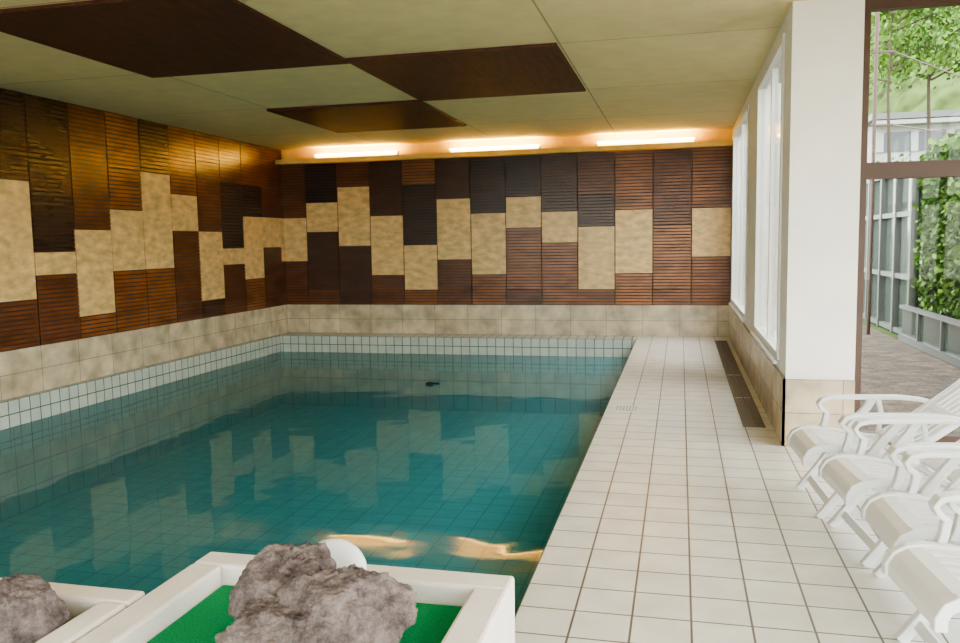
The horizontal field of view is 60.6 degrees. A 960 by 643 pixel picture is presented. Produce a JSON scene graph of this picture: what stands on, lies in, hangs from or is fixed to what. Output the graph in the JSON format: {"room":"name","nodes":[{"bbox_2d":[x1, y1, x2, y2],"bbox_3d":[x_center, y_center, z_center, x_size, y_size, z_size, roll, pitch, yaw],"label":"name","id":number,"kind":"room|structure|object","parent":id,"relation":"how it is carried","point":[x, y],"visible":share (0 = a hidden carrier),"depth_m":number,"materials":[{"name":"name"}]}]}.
{"room":"indoor swimming pool","nodes":[
{"label":"indoor swimming pool","id":0,"kind":"room"},
{"bbox_2d":[0,88,287,400],"bbox_3d":[-5.622,-0.022,7.088,0.226,4.870,16.660,0,6,14],"label":"wall","id":1,"kind":"structure","parent":0,"point":[127,243],"depth_m":10.64,"materials":[{"name":"brown wood"}]},
{"bbox_2d":[0,0,805,149],"bbox_3d":[-0.451,-2.345,5.697,10.900,0.150,16.860,0,6,14],"label":"ceiling","id":2,"kind":"structure","parent":0,"point":[643,66],"depth_m":8.32,"materials":[{"name":"paint"}]},
{"bbox_2d":[0,0,349,77],"bbox_3d":[-2.526,-2.331,6.856,2.120,0.029,2.320,0,6,14],"label":"ceiling panel","id":3,"kind":"object","parent":2,"relation":"attached to","point":[149,38],"depth_m":6.59,"materials":[{"name":"brown wood"}]},
{"bbox_2d":[267,100,465,132],"bbox_3d":[-1.444,-2.767,11.187,2.030,0.029,2.210,0,6,14],"label":"ceiling panel","id":4,"kind":"object","parent":2,"relation":"attached to","point":[408,114],"depth_m":10.93,"materials":[{"name":"brown wood"}]},
{"bbox_2d":[345,43,585,100],"bbox_3d":[-0.023,-2.530,8.490,1.970,0.029,2.300,0,6,14],"label":"ceiling panel","id":5,"kind":"object","parent":2,"relation":"attached to","point":[531,69],"depth_m":8.19,"materials":[{"name":"brown wood"}]},
{"bbox_2d":[281,129,731,336],"bbox_3d":[0.281,-0.812,14.274,8.290,4.870,0.226,0,6,14],"label":"wall","id":6,"kind":"structure","parent":0,"point":[628,242],"depth_m":14.03,"materials":[{"name":"brown wood"}]},
{"bbox_2d":[275,140,732,164],"bbox_3d":[0.178,-2.824,13.841,7.808,0.080,0.260,0,6,14],"label":"cove","id":7,"kind":"object","parent":6,"relation":"attached to","point":[722,142],"visible":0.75,"depth_m":13.65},
{"bbox_2d":[314,151,398,157],"bbox_3d":[-2.168,-2.904,14.406,1.560,0.118,0.080,0,6,14],"label":"lamp","id":8,"kind":"object","parent":7,"relation":"attached to","point":[375,152],"visible":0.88,"depth_m":14.37,"materials":[{"name":"white plastic"}]},
{"bbox_2d":[449,144,540,151],"bbox_3d":[0.241,-2.888,13.820,1.560,0.118,0.080,0,6,14],"label":"lamp","id":9,"kind":"object","parent":7,"relation":"attached to","point":[533,146],"visible":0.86,"depth_m":13.79,"materials":[{"name":"white"}]},
{"bbox_2d":[596,137,694,145],"bbox_3d":[2.661,-2.871,13.231,1.560,0.118,0.080,0,6,14],"label":"lamp","id":10,"kind":"object","parent":7,"relation":"attached to","point":[689,139],"visible":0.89,"depth_m":13.20,"materials":[{"name":"white"}]},
{"bbox_2d":[515,336,959,642],"bbox_3d":[-0.320,1.119,5.910,10.700,0.150,16.660,0,6,14],"label":"floor","id":11,"kind":"structure","parent":0,"point":[679,521],"depth_m":4.37,"materials":[{"name":"tile"}]},
{"bbox_2d":[0,578,144,642],"bbox_3d":[-2.048,1.195,2.289,1.555,0.450,1.430,0,6,14],"label":"planter box","id":12,"kind":"object","parent":11,"relation":"on","point":[89,607],"visible":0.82,"depth_m":2.70,"materials":[{"name":"white plastic"}]},
{"bbox_2d":[0,573,70,642],"bbox_3d":[-1.509,0.902,2.606,0.455,0.192,0.266,0,6,14],"label":"rock","id":13,"kind":"object","parent":12,"relation":"in","point":[30,610],"visible":0.91,"depth_m":2.51,"materials":[{"name":"stone"}]},
{"bbox_2d":[74,552,514,642],"bbox_3d":[-0.661,1.186,2.142,1.180,0.450,1.800,0,6,14],"label":"planter box","id":14,"kind":"object","parent":11,"relation":"on","point":[192,605],"visible":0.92,"depth_m":2.71,"materials":[{"name":"white plastic"}]},
{"bbox_2d":[215,541,417,642],"bbox_3d":[-0.490,0.855,2.433,0.601,0.285,0.480,0,6,14],"label":"rock","id":15,"kind":"object","parent":14,"relation":"in","point":[288,593],"visible":1,"depth_m":2.33,"materials":[{"name":"stone"}]},
{"bbox_2d":[318,538,366,569],"bbox_3d":[-0.516,0.828,2.939,0.230,0.106,0.104,0,6,14],"label":"dome lamp","id":16,"kind":"object","parent":14,"relation":"on","point":[345,553],"visible":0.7,"depth_m":2.90,"materials":[{"name":"white plastic"}]},
{"bbox_2d":[0,332,637,614],"bbox_3d":[-1.711,1.433,9.149,6.469,1.349,11.109,0,6,14],"label":"swimming pool","id":17,"kind":"object","parent":11,"relation":"in","point":[126,480],"visible":0.69,"depth_m":10.41,"materials":[{"name":"liquid"}]},
{"label":"pool water","id":18,"kind":"object","parent":17,"relation":"in","visible":0},
{"bbox_2d":[426,382,439,385],"bbox_3d":[-0.642,0.838,11.075,0.187,0.050,0.098,-3,6,-23],"label":"thermometer","id":19,"kind":"object","parent":18,"relation":"on","point":[427,383],"visible":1,"depth_m":11.03,"materials":[{"name":"black plastic"}]},
{"bbox_2d":[615,405,638,411],"bbox_3d":[1.394,0.825,7.809,0.210,0.012,0.240,0,6,14],"label":"skimmer cover","id":20,"kind":"object","parent":11,"relation":"on","point":[618,407],"visible":1,"depth_m":7.77,"materials":[{"name":"white plastic"}]},
{"bbox_2d":[715,340,741,374],"bbox_3d":[3.376,0.461,11.271,0.180,0.010,3.300,0,6,14],"label":"drain grate","id":21,"kind":"object","parent":11,"relation":"on","point":[730,366],"visible":1,"depth_m":10.84,"materials":[{"name":"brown metal"}]},
{"bbox_2d":[726,374,751,397],"bbox_3d":[2.811,0.693,8.956,0.180,0.010,1.390,0,6,14],"label":"drain grate","id":22,"kind":"object","parent":11,"relation":"on","point":[737,384],"visible":1,"depth_m":8.85,"materials":[{"name":"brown metal"}]},
{"bbox_2d":[734,397,765,427],"bbox_3d":[2.482,0.829,7.607,0.180,0.010,1.320,0,6,14],"label":"drain grate","id":23,"kind":"object","parent":11,"relation":"on","point":[749,414],"visible":1,"depth_m":7.49,"materials":[{"name":"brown metal"}]},
{"bbox_2d":[786,379,959,518],"bbox_3d":[2.488,0.682,4.853,1.198,0.861,0.624,0,6,10],"label":"armchair","id":24,"kind":"object","parent":11,"relation":"on","point":[806,441],"visible":0.73,"depth_m":4.86,"materials":[{"name":"white plastic"}]},
{"bbox_2d":[818,418,959,566],"bbox_3d":[2.414,0.748,4.177,1.198,0.861,0.624,0,6,8],"label":"armchair","id":25,"kind":"object","parent":11,"relation":"on","point":[850,476],"visible":0.83,"depth_m":4.23,"materials":[{"name":"white plastic"}]},
{"bbox_2d":[861,450,959,627],"bbox_3d":[2.316,0.818,3.470,1.198,0.861,0.624,0,6,11],"label":"armchair","id":26,"kind":"object","parent":11,"relation":"on","point":[896,517],"visible":0.73,"depth_m":3.62,"materials":[{"name":"white plastic"}]},
{"bbox_2d":[881,491,959,642],"bbox_3d":[2.127,0.879,2.874,1.198,0.861,0.624,0,6,8],"label":"armchair","id":27,"kind":"object","parent":11,"relation":"on","point":[927,573],"visible":1,"depth_m":3.04,"materials":[{"name":"white plastic"}]},
{"bbox_2d":[729,0,864,445],"bbox_3d":[3.405,-1.045,9.634,0.510,3.320,7.280,0,6,14],"label":"wall","id":28,"kind":"structure","parent":0,"point":[824,39],"depth_m":6.17,"materials":[{"name":"white paint"}]},
{"bbox_2d":[729,104,748,321],"bbox_3d":[3.590,-1.438,11.339,0.120,2.630,2.860,0,6,14],"label":"window","id":29,"kind":"structure","parent":28,"relation":"in","point":[737,306],"depth_m":11.38,"materials":[{"name":"white"}]},
{"bbox_2d":[750,33,784,363],"bbox_3d":[2.694,-1.069,7.664,0.120,2.630,2.260,0,6,14],"label":"window","id":30,"kind":"structure","parent":28,"relation":"in","point":[765,339],"depth_m":7.70,"materials":[{"name":"white"}]},
{"bbox_2d":[854,0,959,444],"bbox_3d":[3.881,-0.696,5.933,2.170,3.320,0.080,0,6,14],"label":"window","id":31,"kind":"structure","parent":28,"relation":"in","point":[930,168],"depth_m":6.05,"materials":[{"name":"brown metal"}]},
{"label":"outside","id":32,"kind":"structure","parent":0,"visible":0},
{"bbox_2d":[868,6,959,115],"bbox_3d":[76.356,-42.870,101.180,140.000,69.761,90.000,0,6,14],"label":"hillside","id":33,"kind":"structure","parent":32,"point":[946,96],"depth_m":94.52,"materials":[{"name":"green plant"}]},
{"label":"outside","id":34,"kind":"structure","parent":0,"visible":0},
{"bbox_2d":[859,268,959,433],"bbox_3d":[40.825,-4.924,61.944,130.000,0.180,180.000,0,6,14],"label":"ground","id":35,"kind":"structure","parent":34,"point":[889,365],"depth_m":9.73,"materials":[{"name":"stone"}]},
{"bbox_2d":[863,178,922,332],"bbox_3d":[9.089,-1.381,15.226,3.550,2.770,6.080,0,6,14],"label":"fence","id":36,"kind":"object","parent":35,"relation":"on","point":[895,236],"visible":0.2,"depth_m":13.89,"materials":[{"name":"grey metal"}]},
{"bbox_2d":[876,143,924,219],"bbox_3d":[16.819,-4.467,32.695,3.832,5.372,3.963,-5,7,-35],"label":"tree","id":37,"kind":"object","parent":35,"relation":"on","point":[901,154],"visible":0.02,"depth_m":31.92,"materials":[{"name":"green plant"}]},
{"bbox_2d":[866,12,959,334],"bbox_3d":[14.275,-4.176,22.173,0.373,6.831,24.126,4,7,41],"label":"mast","id":38,"kind":"object","parent":35,"relation":"on","point":[875,52],"visible":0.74,"depth_m":13.31,"materials":[{"name":"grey metal"}]},
{"bbox_2d":[867,109,959,263],"bbox_3d":[33.372,-7.076,44.775,25.000,7.800,13.300,0,6,14],"label":"apartment building","id":39,"kind":"structure","parent":35,"relation":"on","point":[941,120],"depth_m":41.22,"materials":[{"name":"grey"}]},
{"bbox_2d":[869,6,959,161],"bbox_3d":[9.981,-4.787,19.987,4.171,8.670,4.119,0,6,14],"label":"tree","id":40,"kind":"object","parent":35,"relation":"on","point":[901,42],"visible":0.65,"depth_m":19.86,"materials":[{"name":"green plant"}]},
{"bbox_2d":[869,6,959,285],"bbox_3d":[13.984,-6.949,25.863,6.416,11.714,6.104,0,6,14],"label":"tree","id":41,"kind":"object","parent":35,"relation":"on","point":[956,68],"visible":0.2,"depth_m":25.40,"materials":[{"name":"green plant"}]},
{"bbox_2d":[898,305,959,367],"bbox_3d":[5.798,0.328,9.633,0.100,0.550,6.500,0,6,14],"label":"wall","id":42,"kind":"structure","parent":35,"relation":"on","point":[937,335],"depth_m":11.21,"materials":[{"name":"grey concrete"}]},
{"bbox_2d":[911,131,959,319],"bbox_3d":[6.314,-0.911,9.278,1.002,3.067,6.794,0,6,14],"label":"ivy hedge","id":43,"kind":"object","parent":35,"relation":"on","point":[939,290],"visible":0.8,"depth_m":11.57,"materials":[{"name":"green plant"}]}
]}

